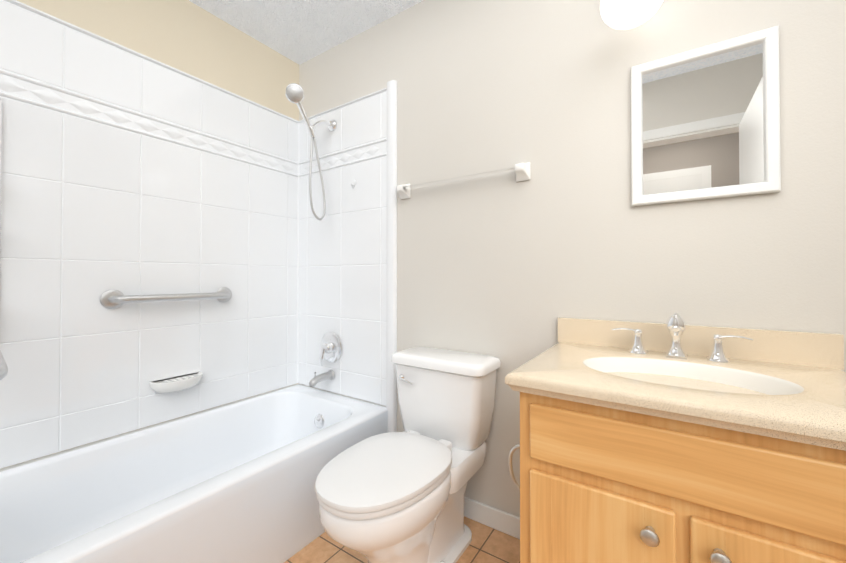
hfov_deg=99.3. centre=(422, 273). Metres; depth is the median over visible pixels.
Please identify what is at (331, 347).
valve
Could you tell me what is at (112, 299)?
grab rail
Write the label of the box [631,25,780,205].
mirror
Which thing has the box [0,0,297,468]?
wall
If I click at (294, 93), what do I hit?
shower
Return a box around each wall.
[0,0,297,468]
[5,0,298,467]
[297,80,396,432]
[298,0,845,516]
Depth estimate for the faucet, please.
1.10 m
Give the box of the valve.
[320,332,341,365]
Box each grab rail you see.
[0,350,7,379]
[100,287,231,308]
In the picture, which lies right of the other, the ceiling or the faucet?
the faucet
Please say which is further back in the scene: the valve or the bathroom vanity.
the valve
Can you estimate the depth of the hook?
2.01 m
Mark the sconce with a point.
(622, 14)
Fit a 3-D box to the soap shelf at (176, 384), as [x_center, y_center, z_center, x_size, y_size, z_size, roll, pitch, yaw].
[-1.136,0.519,1.682,0.088,0.058,0.216,0,-1,34]
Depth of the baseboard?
1.53 m
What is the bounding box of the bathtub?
[0,384,387,562]
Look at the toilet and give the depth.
1.29 m
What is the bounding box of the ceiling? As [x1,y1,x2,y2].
[189,0,422,64]
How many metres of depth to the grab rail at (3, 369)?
0.85 m
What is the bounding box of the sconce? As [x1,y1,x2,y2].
[600,0,663,29]
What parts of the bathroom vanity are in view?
door, knob, drawer, door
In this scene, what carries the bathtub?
on the floor
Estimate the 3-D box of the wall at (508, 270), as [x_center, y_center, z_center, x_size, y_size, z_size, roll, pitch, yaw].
[0.394,-0.131,1.558,2.800,2.440,0.100,0,-1,34]
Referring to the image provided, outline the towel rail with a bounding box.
[397,162,530,198]
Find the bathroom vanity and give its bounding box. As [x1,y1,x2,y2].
[505,312,845,562]
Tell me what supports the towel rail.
attached to the wall at (508, 270)
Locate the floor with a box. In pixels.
[284,516,519,562]
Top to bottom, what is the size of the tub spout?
0.080 m
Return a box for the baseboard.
[464,497,519,538]
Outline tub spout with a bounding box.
[309,369,334,386]
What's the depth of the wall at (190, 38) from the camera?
1.79 m
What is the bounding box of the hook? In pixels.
[351,178,355,187]
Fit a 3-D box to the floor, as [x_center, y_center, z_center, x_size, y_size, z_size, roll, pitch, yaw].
[-0.078,1.132,0.933,2.900,0.100,1.640,0,-1,34]
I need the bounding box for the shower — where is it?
[285,83,335,219]
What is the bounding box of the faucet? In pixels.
[665,312,686,359]
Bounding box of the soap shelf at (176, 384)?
[149,372,202,392]
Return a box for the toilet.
[315,347,500,562]
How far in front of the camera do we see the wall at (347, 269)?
2.01 m

